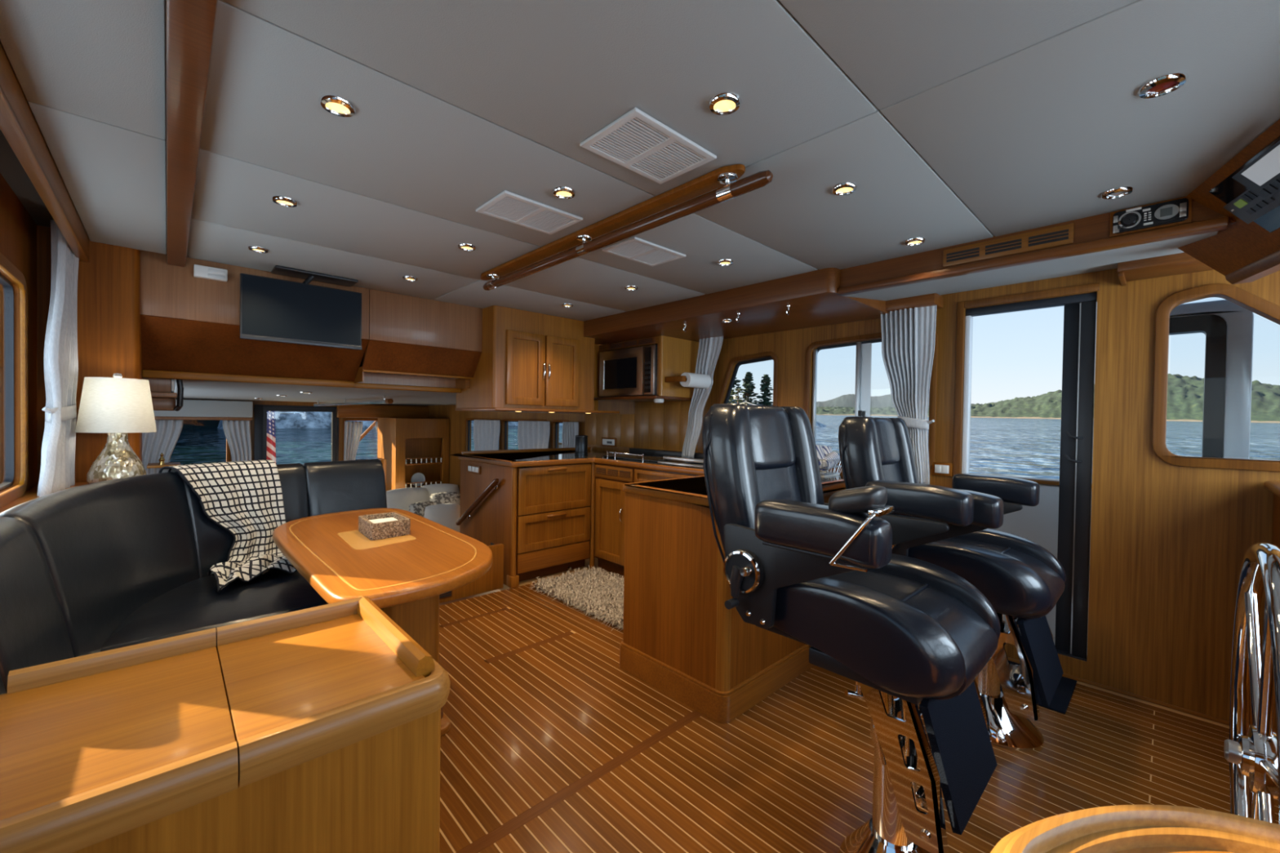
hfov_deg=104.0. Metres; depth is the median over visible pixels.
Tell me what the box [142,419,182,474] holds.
curtain
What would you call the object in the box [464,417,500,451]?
window
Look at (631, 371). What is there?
microwave
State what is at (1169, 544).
wall
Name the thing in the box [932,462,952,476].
wall switch
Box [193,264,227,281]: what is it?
alarm box
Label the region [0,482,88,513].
trim
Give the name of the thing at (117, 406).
table lamp
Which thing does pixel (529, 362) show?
upper cabinet
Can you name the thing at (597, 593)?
shaggy rug
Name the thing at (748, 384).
conifer tree
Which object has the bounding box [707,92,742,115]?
recessed light
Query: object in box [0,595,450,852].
base cabinet
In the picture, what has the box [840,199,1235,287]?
trim
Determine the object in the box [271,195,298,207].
recessed light
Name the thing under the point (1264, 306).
window
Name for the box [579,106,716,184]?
ceiling vent
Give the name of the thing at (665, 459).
fitting
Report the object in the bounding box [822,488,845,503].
base cabinet
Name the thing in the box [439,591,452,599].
grille
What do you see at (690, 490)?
countertop
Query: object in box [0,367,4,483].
wall
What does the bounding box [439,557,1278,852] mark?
floor
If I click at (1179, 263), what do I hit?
trim
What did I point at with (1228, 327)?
pillar
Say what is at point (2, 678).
cushion
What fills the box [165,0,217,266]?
ceiling beam
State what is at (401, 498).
throw cushion
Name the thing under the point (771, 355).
window
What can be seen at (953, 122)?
ceiling
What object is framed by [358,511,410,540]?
tissue box
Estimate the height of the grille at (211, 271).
0.016 m
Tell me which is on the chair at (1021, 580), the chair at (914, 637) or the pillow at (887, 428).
the pillow at (887, 428)
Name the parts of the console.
frame, equipment panel, frame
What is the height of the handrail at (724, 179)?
0.090 m
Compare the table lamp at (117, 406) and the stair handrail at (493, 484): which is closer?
the table lamp at (117, 406)
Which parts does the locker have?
panel, handle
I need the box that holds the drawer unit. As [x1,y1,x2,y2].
[459,459,591,588]
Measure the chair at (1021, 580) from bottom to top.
1.309 m
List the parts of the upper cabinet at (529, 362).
door, panel, handle, handle, door, panel, filler panel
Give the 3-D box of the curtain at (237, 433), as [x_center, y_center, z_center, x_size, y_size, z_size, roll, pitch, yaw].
[-5.622,0.331,6.984,0.323,0.830,0.054,0,1,-43]
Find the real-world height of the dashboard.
1.064 m
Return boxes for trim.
[0,40,89,262]
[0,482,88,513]
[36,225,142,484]
[153,399,252,417]
[154,416,252,420]
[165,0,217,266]
[337,404,429,418]
[583,267,888,344]
[837,216,1228,295]
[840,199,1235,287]
[841,231,1217,300]
[885,293,943,312]
[1117,252,1213,285]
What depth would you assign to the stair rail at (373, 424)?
9.24 m
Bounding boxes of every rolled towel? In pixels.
[815,444,824,466]
[818,452,839,471]
[822,445,832,468]
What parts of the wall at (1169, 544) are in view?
panel, panel, panel, panel, panel, panel, panel, panel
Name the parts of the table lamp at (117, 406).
lamp shade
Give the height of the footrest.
0.008 m
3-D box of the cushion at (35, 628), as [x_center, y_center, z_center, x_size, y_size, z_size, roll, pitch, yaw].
[-1.456,0.522,1.145,0.197,0.560,0.579,0,1,-43]
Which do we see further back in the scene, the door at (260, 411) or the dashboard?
the door at (260, 411)
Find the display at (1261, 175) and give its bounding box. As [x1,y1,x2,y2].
[1231,140,1279,199]
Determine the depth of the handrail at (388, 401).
5.21 m
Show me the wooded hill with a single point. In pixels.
(1185, 394)
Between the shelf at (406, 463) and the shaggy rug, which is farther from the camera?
the shelf at (406, 463)
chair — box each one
[702,403,1000,852]
[838,416,1066,751]
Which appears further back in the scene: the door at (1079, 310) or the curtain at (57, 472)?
the door at (1079, 310)
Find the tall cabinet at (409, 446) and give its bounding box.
[377,417,449,491]
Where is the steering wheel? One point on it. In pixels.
(1251, 750)
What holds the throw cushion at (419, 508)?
on the sofa
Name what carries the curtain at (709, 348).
hanging from the wall at (1169, 544)
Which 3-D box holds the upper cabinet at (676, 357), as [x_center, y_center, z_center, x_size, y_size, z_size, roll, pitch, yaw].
[0.034,-0.482,4.425,0.525,0.503,0.835,0,1,-43]
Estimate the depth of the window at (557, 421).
5.93 m
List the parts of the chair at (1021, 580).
armrest, armrest, footrest arm, foot plate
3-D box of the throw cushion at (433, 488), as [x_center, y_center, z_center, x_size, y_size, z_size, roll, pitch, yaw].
[-3.056,1.155,7.631,0.600,0.549,0.233,0,1,-26]
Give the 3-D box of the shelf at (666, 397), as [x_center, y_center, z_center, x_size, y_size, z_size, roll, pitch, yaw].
[0.030,-0.242,4.428,0.525,0.022,0.835,0,1,-43]
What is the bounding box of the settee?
[0,457,386,694]
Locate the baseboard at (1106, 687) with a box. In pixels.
[1007,657,1229,725]
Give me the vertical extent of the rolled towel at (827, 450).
0.154 m
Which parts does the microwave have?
control panel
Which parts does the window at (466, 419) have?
frame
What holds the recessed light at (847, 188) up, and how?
in the ceiling at (953, 122)
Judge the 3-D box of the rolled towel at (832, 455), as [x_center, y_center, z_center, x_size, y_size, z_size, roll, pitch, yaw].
[1.185,0.220,3.142,0.194,0.117,0.088,0,1,-43]
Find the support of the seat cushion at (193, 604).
on the settee
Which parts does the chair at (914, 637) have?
lever, arm plate, armrest, chrome rod, release lever, clamp lever, footrest arm, armrest, arm plate, foot plate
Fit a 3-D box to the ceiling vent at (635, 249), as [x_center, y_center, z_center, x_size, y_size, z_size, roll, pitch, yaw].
[0.021,-0.828,2.384,0.337,0.012,0.230,0,1,-43]
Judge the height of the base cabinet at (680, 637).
0.904 m
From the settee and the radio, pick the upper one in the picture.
the radio
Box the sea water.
[275,414,1279,482]
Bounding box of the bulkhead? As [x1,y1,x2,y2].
[439,543,503,603]
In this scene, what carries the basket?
on the countertop
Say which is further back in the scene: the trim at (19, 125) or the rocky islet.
the rocky islet
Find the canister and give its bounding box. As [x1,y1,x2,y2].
[574,435,587,454]
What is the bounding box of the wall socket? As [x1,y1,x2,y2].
[601,437,617,447]
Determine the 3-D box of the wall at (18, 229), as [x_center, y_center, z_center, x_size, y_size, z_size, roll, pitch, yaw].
[-1.353,0.200,0.791,0.040,2.098,5.000,0,1,-43]
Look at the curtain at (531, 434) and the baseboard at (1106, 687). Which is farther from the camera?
the curtain at (531, 434)
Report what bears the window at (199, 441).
in the wall at (254, 402)
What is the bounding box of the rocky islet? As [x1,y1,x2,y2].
[728,395,826,426]
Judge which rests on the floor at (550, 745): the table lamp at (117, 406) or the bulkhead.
the bulkhead
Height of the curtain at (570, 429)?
0.690 m
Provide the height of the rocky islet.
7.560 m
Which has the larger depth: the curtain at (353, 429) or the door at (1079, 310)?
the curtain at (353, 429)
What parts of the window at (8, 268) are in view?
frame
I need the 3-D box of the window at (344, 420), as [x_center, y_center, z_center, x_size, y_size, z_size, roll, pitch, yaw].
[-4.445,0.426,8.214,0.770,1.110,0.055,0,1,-43]
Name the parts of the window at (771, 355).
frame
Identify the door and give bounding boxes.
[253,404,338,461]
[952,282,1099,661]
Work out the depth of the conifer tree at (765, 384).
111.70 m
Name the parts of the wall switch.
plate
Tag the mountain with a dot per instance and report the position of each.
(848, 400)
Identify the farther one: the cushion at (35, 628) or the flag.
the flag
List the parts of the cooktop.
sea rail, glass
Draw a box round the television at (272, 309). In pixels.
[240,265,361,350]
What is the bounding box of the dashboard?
[1263,480,1279,735]
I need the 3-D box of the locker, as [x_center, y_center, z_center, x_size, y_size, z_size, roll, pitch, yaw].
[-2.904,-0.221,2.906,0.368,0.258,0.380,0,1,-43]
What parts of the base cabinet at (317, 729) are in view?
fiddle rail, panel, rail, fiddle rail, panel, rail, fiddle rail, door catch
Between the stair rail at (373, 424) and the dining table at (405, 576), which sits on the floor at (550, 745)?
the dining table at (405, 576)
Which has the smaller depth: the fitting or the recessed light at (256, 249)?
the recessed light at (256, 249)
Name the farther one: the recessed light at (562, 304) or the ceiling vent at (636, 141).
the recessed light at (562, 304)
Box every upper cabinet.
[455,305,619,413]
[593,335,699,402]
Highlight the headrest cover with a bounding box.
[746,404,795,470]
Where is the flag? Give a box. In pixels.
[266,410,275,463]
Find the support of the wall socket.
attached to the wall at (1169, 544)
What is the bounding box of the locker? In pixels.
[142,369,183,411]
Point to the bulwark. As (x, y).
(1038, 524)
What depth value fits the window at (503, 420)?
6.83 m
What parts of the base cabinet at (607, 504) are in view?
corner post, door, panel, grille panel, handle, panel, drawer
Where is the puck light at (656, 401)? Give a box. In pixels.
[653,399,663,403]
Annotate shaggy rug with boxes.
[530,565,623,631]
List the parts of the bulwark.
cap rail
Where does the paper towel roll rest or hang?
attached to the upper cabinet at (676, 357)
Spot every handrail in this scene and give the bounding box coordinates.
[313,395,393,406]
[455,478,498,525]
[480,164,773,290]
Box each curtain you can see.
[36,219,79,497]
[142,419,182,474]
[222,420,252,462]
[343,421,363,460]
[374,421,377,431]
[473,419,500,450]
[517,420,550,448]
[561,422,578,448]
[681,336,723,457]
[880,305,936,484]
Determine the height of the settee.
0.999 m
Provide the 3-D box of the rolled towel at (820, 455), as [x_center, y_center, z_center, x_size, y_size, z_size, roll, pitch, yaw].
[1.108,0.190,3.137,0.092,0.151,0.130,1,1,-20]
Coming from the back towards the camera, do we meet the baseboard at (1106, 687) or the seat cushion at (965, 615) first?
the baseboard at (1106, 687)
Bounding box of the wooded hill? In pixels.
[816,373,1279,422]
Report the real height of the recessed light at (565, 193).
0.010 m
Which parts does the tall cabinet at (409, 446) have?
rail, rail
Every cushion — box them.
[0,471,199,657]
[0,516,74,693]
[0,675,6,694]
[100,568,328,652]
[173,462,308,577]
[302,458,386,516]
[386,487,429,511]
[408,501,434,517]
[420,484,459,498]
[424,503,460,532]
[429,492,460,506]
[827,570,998,699]
[942,537,1065,619]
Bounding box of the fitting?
[657,456,703,468]
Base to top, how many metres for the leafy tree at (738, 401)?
5.216 m
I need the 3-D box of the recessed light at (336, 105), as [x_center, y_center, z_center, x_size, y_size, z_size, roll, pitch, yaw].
[-0.780,-0.825,1.291,0.084,0.010,0.084,0,1,-43]
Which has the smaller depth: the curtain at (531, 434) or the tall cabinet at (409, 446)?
the curtain at (531, 434)
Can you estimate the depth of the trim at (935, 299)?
2.93 m
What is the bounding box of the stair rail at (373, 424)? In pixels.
[359,422,375,441]
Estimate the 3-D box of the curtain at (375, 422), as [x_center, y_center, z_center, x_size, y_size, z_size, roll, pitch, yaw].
[-4.235,0.508,8.301,0.308,1.180,0.067,0,1,-43]
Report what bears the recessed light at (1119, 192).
in the ceiling at (953, 122)
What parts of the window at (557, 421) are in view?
frame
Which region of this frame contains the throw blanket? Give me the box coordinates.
[158,459,297,591]
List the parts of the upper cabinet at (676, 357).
grille frame, panel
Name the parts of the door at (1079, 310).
casing, rail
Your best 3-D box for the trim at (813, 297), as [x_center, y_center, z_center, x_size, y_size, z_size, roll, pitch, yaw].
[0.490,-0.791,3.715,0.843,0.147,2.360,0,1,-43]
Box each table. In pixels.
[272,507,493,736]
[990,804,1279,852]
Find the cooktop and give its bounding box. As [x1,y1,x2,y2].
[603,448,703,463]
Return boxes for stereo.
[1109,195,1191,237]
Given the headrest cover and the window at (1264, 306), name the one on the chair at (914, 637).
the headrest cover
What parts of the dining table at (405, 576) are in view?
inlay panel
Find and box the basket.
[817,458,841,476]
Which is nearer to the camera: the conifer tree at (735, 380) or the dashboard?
the dashboard
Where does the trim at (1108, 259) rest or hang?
attached to the wall at (1169, 544)
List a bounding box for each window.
[0,252,27,508]
[165,416,230,465]
[342,418,377,460]
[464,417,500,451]
[501,418,546,449]
[551,419,569,448]
[716,351,778,406]
[804,332,937,468]
[1151,283,1279,471]
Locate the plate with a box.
[411,472,425,487]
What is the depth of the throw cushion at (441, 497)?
7.33 m
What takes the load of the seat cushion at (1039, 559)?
on the chair at (1021, 580)
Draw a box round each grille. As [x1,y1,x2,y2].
[208,268,225,274]
[208,273,225,279]
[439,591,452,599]
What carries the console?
attached to the ceiling at (953, 122)
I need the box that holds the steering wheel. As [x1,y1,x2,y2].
[1223,542,1279,824]
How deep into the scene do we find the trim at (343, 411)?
8.23 m
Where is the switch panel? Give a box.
[467,464,480,474]
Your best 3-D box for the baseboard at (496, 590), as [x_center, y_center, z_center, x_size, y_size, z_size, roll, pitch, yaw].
[-3.339,1.951,5.570,4.000,0.100,5.600,0,1,-43]
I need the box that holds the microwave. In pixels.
[599,344,658,397]
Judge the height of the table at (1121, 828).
0.812 m
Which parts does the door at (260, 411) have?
post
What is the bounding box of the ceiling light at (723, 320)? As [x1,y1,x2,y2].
[721,319,732,322]
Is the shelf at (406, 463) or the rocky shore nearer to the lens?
the shelf at (406, 463)
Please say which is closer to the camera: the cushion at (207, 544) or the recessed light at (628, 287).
the cushion at (207, 544)
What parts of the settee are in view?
panel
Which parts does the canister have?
lid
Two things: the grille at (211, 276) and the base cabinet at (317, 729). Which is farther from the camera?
the grille at (211, 276)
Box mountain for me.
[816,394,973,408]
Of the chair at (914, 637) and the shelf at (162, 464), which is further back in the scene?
the shelf at (162, 464)
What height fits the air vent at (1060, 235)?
0.078 m
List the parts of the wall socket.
plate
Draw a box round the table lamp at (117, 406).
[75,373,156,484]
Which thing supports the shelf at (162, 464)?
attached to the wall at (254, 402)
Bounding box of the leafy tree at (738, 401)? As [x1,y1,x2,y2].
[728,387,749,404]
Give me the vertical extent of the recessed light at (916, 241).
0.010 m
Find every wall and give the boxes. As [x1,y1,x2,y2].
[0,173,37,493]
[0,284,602,367]
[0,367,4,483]
[163,398,426,462]
[426,268,1279,721]
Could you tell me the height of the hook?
0.052 m
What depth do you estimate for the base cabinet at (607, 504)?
4.09 m
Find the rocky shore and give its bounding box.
[275,411,563,428]
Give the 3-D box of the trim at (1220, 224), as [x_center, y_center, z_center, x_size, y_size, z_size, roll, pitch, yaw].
[1.497,-0.690,2.138,0.058,0.033,1.320,0,1,-43]
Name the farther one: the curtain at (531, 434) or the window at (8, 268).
the curtain at (531, 434)
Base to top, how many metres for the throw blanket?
0.512 m
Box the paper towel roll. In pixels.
[665,372,713,388]
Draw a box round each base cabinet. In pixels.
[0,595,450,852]
[589,462,701,576]
[619,492,813,723]
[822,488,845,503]
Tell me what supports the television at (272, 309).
hanging from the ceiling at (953, 122)
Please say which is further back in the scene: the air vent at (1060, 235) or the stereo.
the air vent at (1060, 235)
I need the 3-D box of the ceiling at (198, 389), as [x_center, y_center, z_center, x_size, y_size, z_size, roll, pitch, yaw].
[-3.206,-0.331,5.906,3.350,0.022,5.200,0,1,-43]
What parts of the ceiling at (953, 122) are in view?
panel, panel, panel, panel, panel, panel, panel, panel, panel, panel, panel, panel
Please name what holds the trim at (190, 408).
attached to the wall at (254, 402)
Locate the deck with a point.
(1006, 627)
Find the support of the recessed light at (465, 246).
in the ceiling at (953, 122)
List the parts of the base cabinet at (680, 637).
corner post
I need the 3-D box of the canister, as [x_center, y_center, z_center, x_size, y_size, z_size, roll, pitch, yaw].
[-0.549,0.170,4.687,0.124,0.179,0.124,0,1,-43]
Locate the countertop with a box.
[448,447,845,507]
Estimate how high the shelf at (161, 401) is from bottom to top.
0.103 m
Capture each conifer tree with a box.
[727,377,743,404]
[741,371,758,404]
[755,374,773,405]
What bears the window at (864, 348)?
in the wall at (1169, 544)
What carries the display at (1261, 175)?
attached to the console
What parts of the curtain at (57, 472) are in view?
tie knob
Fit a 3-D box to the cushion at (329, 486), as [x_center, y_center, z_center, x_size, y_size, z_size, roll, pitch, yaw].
[-1.774,0.490,3.030,0.189,0.560,0.439,1,1,37]
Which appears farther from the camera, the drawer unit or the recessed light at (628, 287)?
the drawer unit
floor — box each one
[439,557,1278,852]
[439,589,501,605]
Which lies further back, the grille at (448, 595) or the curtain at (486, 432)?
the curtain at (486, 432)
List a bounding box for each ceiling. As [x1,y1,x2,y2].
[0,0,1279,320]
[173,379,458,405]
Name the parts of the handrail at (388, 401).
rail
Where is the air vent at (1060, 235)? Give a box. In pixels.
[942,222,1074,266]
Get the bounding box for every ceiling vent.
[475,190,582,235]
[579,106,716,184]
[601,236,685,266]
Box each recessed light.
[247,245,269,253]
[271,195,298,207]
[318,94,356,116]
[402,275,417,281]
[457,243,475,250]
[551,186,576,199]
[561,303,573,306]
[624,285,638,290]
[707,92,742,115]
[716,258,733,265]
[831,182,857,195]
[904,237,925,245]
[1100,186,1134,199]
[1137,71,1188,98]
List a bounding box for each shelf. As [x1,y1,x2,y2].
[146,453,180,468]
[150,391,177,410]
[404,461,442,465]
[593,395,692,402]
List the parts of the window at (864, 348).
frame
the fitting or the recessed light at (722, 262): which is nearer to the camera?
the recessed light at (722, 262)
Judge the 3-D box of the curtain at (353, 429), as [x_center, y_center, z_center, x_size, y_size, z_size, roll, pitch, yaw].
[-4.578,0.498,7.976,0.283,1.160,0.053,0,1,-43]
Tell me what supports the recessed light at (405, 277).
in the ceiling at (953, 122)
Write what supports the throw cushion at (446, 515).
on the sofa
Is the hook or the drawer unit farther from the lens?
the drawer unit
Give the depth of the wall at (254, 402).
7.45 m
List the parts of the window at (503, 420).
frame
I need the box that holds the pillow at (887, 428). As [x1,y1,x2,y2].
[871,417,899,465]
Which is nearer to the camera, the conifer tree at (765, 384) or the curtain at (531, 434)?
the curtain at (531, 434)
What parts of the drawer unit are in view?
panel, corner post, kick panel, drawer, panel, drawer, panel, handle, handle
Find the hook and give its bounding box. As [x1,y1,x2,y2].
[786,305,791,315]
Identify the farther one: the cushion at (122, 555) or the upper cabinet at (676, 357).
the upper cabinet at (676, 357)
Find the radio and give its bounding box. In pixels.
[1222,188,1279,223]
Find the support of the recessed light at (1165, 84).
in the ceiling at (953, 122)
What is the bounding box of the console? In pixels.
[1177,119,1279,284]
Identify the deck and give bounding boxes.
[1005,625,1087,655]
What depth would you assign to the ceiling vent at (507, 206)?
1.94 m
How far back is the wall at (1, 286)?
2.48 m
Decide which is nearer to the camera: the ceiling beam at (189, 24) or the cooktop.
the ceiling beam at (189, 24)
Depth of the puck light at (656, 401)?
4.03 m
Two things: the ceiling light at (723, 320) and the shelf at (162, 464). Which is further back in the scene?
the shelf at (162, 464)
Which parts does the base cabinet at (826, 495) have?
panel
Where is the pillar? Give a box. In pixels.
[1168,299,1253,459]
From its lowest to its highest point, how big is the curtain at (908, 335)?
1.070 m
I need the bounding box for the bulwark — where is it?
[559,442,1092,638]
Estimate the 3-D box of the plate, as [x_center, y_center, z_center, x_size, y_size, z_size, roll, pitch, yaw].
[-3.490,0.838,7.858,0.216,0.229,0.060,0,1,-43]

